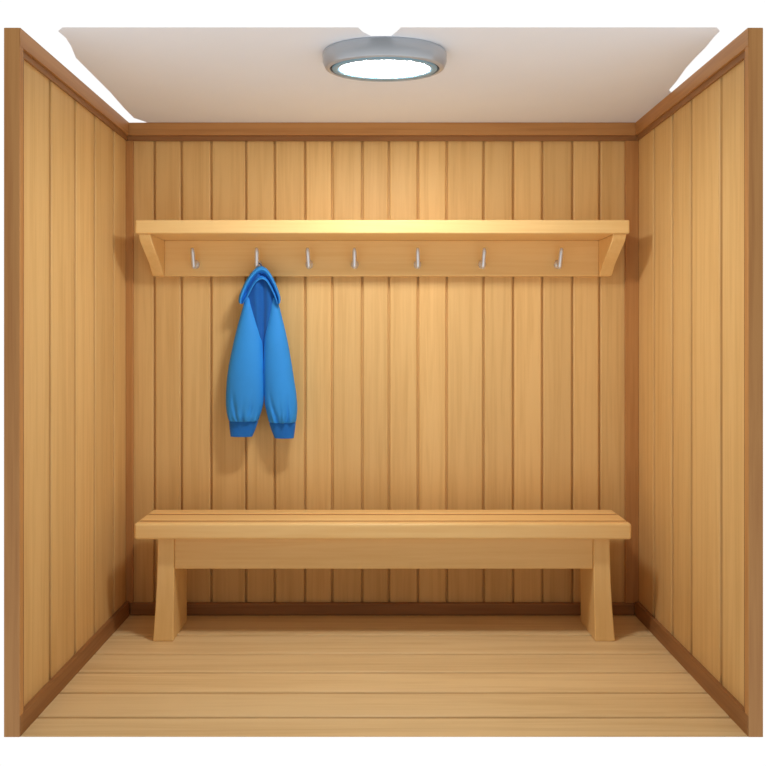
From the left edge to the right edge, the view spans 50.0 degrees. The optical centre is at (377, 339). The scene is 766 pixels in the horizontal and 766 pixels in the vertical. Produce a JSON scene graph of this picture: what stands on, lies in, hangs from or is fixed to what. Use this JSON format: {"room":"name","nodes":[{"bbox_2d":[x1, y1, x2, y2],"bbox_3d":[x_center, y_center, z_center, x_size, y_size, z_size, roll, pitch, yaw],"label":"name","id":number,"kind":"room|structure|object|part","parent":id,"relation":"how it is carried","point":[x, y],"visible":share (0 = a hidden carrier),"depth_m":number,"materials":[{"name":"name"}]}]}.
{"room":"changing room","nodes":[
{"label":"changing room","id":0,"kind":"room"},
{"bbox_2d":[24,60,125,705],"bbox_3d":[-1.223,0.140,3.341,0.040,2.349,1.185,0,0,0],"label":"wall","id":1,"kind":"structure","parent":0,"point":[75,164],"depth_m":3.19,"materials":[{"name":"brown wood"}]},
{"bbox_2d":[4,28,22,736],"bbox_3d":[-1.213,0.141,2.733,0.054,2.351,0.030,0,0,0],"label":"trim","id":2,"kind":"structure","parent":1,"relation":"attached to","point":[13,52],"depth_m":2.72,"materials":[{"name":"brown wood"}]},
{"bbox_2d":[20,602,128,735],"bbox_3d":[-1.194,1.280,3.315,0.018,0.068,1.192,0,0,0],"label":"baseboard","id":3,"kind":"structure","parent":1,"relation":"attached to","point":[57,683],"depth_m":3.16,"materials":[{"name":"brown wood"}]},
{"bbox_2d":[20,28,129,135],"bbox_3d":[-1.194,-1.005,3.318,0.018,0.060,1.198,0,0,0],"label":"trim","id":4,"kind":"structure","parent":1,"relation":"attached to","point":[29,45],"depth_m":3.16,"materials":[{"name":"brown wood"}]},
{"bbox_2d":[23,51,127,710],"bbox_3d":[-1.198,0.140,3.333,0.011,2.229,1.169,0,0,0],"label":"trim","id":5,"kind":"structure","parent":1,"relation":"attached to","point":[26,57],"depth_m":2.82,"materials":[{"name":"brown wood"}]},
{"bbox_2d":[129,141,624,613],"bbox_3d":[0.018,0.140,3.958,2.532,2.349,0.050,0,0,0],"label":"wall","id":6,"kind":"structure","parent":0,"point":[413,393],"depth_m":3.93,"materials":[{"name":"brown wood"}]},
{"bbox_2d":[126,141,133,602],"bbox_3d":[-1.186,0.151,3.923,0.034,2.205,0.020,0,0,0],"label":"trim","id":7,"kind":"structure","parent":6,"relation":"attached to","point":[129,144],"depth_m":3.91,"materials":[{"name":"brown wood"}]},
{"bbox_2d":[127,136,636,140],"bbox_3d":[0.020,-0.963,3.925,2.446,0.024,0.016,0,0,0],"label":"trim","id":8,"kind":"structure","parent":6,"relation":"attached to","point":[130,138],"depth_m":3.92,"materials":[{"name":"brown wood"}]},
{"bbox_2d":[136,220,628,276],"bbox_3d":[0.020,-0.418,3.787,2.194,0.230,0.293,0,0,0],"label":"wall shelf","id":9,"kind":"object","parent":6,"relation":"attached to","point":[172,248],"visible":0.98,"depth_m":3.89,"materials":[{"name":"brown wood"}]},
{"bbox_2d":[226,263,296,438],"bbox_3d":[-0.544,0.049,3.837,0.334,0.820,0.115,0,0,0],"label":"jacket","id":10,"kind":"object","parent":9,"relation":"hanging from","point":[260,369],"visible":1,"depth_m":3.80,"materials":[{"name":"blue fabric"}]},
{"bbox_2d":[238,266,280,303],"bbox_3d":[-0.550,-0.256,3.811,0.198,0.178,0.046,0,0,0],"label":"hood","id":11,"kind":"object","parent":10,"relation":"attached to","point":[260,287],"depth_m":3.81,"materials":[{"name":"blue fabric"}]},
{"bbox_2d":[129,123,635,135],"bbox_3d":[0.020,-1.005,3.919,2.412,0.060,0.028,0,0,0],"label":"trim","id":12,"kind":"structure","parent":6,"relation":"attached to","point":[135,129],"depth_m":3.90,"materials":[{"name":"brown wood"}]},
{"bbox_2d":[130,602,634,614],"bbox_3d":[0.020,1.284,3.922,2.412,0.060,0.022,0,0,0],"label":"baseboard","id":13,"kind":"structure","parent":6,"relation":"attached to","point":[136,608],"depth_m":3.91,"materials":[{"name":"brown wood"}]},
{"bbox_2d":[625,141,638,602],"bbox_3d":[1.212,0.151,3.923,0.064,2.205,0.020,0,0,0],"label":"trim","id":14,"kind":"structure","parent":6,"relation":"attached to","point":[631,147],"depth_m":3.91,"materials":[{"name":"brown wood"}]},
{"bbox_2d":[20,614,747,736],"bbox_3d":[0.018,1.329,3.341,2.514,0.030,1.245,0,0,0],"label":"floor","id":15,"kind":"structure","parent":0,"point":[221,675],"depth_m":3.13,"materials":[{"name":"brown wood"}]},
{"bbox_2d":[134,510,630,640],"bbox_3d":[0.021,1.054,3.700,2.154,0.520,0.300,0,0,0],"label":"bench","id":16,"kind":"object","parent":15,"relation":"on","point":[187,539],"visible":1,"depth_m":3.60,"materials":[{"name":"brown wood"}]},
{"bbox_3d":[-0.937,1.089,3.706,0.090,0.451,0.258,0,0,0],"label":"leg","id":17,"kind":"part","parent":16,"relation":"part of","materials":[{"name":"brown wood"}]},
{"bbox_3d":[0.021,0.829,3.700,2.154,0.070,0.300,0,0,0],"label":"seat","id":18,"kind":"part","parent":16,"relation":"part of","materials":[{"name":"brown wood"}]},
{"bbox_3d":[0.989,1.089,3.706,0.090,0.451,0.258,0,0,0],"label":"leg","id":19,"kind":"part","parent":16,"relation":"part of","materials":[{"name":"brown wood"}]},
{"bbox_2d":[59,27,719,122],"bbox_3d":[0.063,-1.045,3.341,2.401,0.020,1.245,0,0,0],"label":"ceiling","id":20,"kind":"structure","parent":0,"point":[157,74],"depth_m":3.17,"materials":[{"name":"paint"}]},
{"bbox_2d":[323,37,446,81],"bbox_3d":[0.024,-1.002,2.945,0.444,0.067,0.300,0,0,0],"label":"ceiling lamp","id":21,"kind":"object","parent":20,"relation":"attached to","point":[373,59],"visible":1,"depth_m":2.86,"materials":[{"name":"metal"}]},
{"bbox_2d":[639,60,743,705],"bbox_3d":[1.264,0.140,3.341,0.040,2.349,1.185,0,0,0],"label":"wall","id":22,"kind":"structure","parent":0,"point":[691,165],"depth_m":3.21,"materials":[{"name":"brown wood"}]},
{"bbox_2d":[637,51,744,710],"bbox_3d":[1.238,0.140,3.333,0.011,2.229,1.169,0,0,0],"label":"trim","id":23,"kind":"structure","parent":22,"relation":"attached to","point":[741,57],"depth_m":2.83,"materials":[{"name":"brown wood"}]},
{"bbox_2d":[635,602,747,735],"bbox_3d":[1.234,1.280,3.315,0.018,0.068,1.192,0,0,0],"label":"baseboard","id":24,"kind":"structure","parent":22,"relation":"attached to","point":[732,707],"depth_m":3.16,"materials":[{"name":"brown wood"}]},
{"bbox_2d":[635,28,747,135],"bbox_3d":[1.234,-1.005,3.318,0.018,0.060,1.198,0,0,0],"label":"trim","id":25,"kind":"structure","parent":22,"relation":"attached to","point":[738,45],"depth_m":3.16,"materials":[{"name":"brown wood"}]},
{"bbox_2d":[745,28,762,736],"bbox_3d":[1.251,0.141,2.733,0.050,2.351,0.030,0,0,0],"label":"trim","id":26,"kind":"structure","parent":22,"relation":"attached to","point":[754,50],"depth_m":2.72,"materials":[{"name":"brown wood"}]}
]}

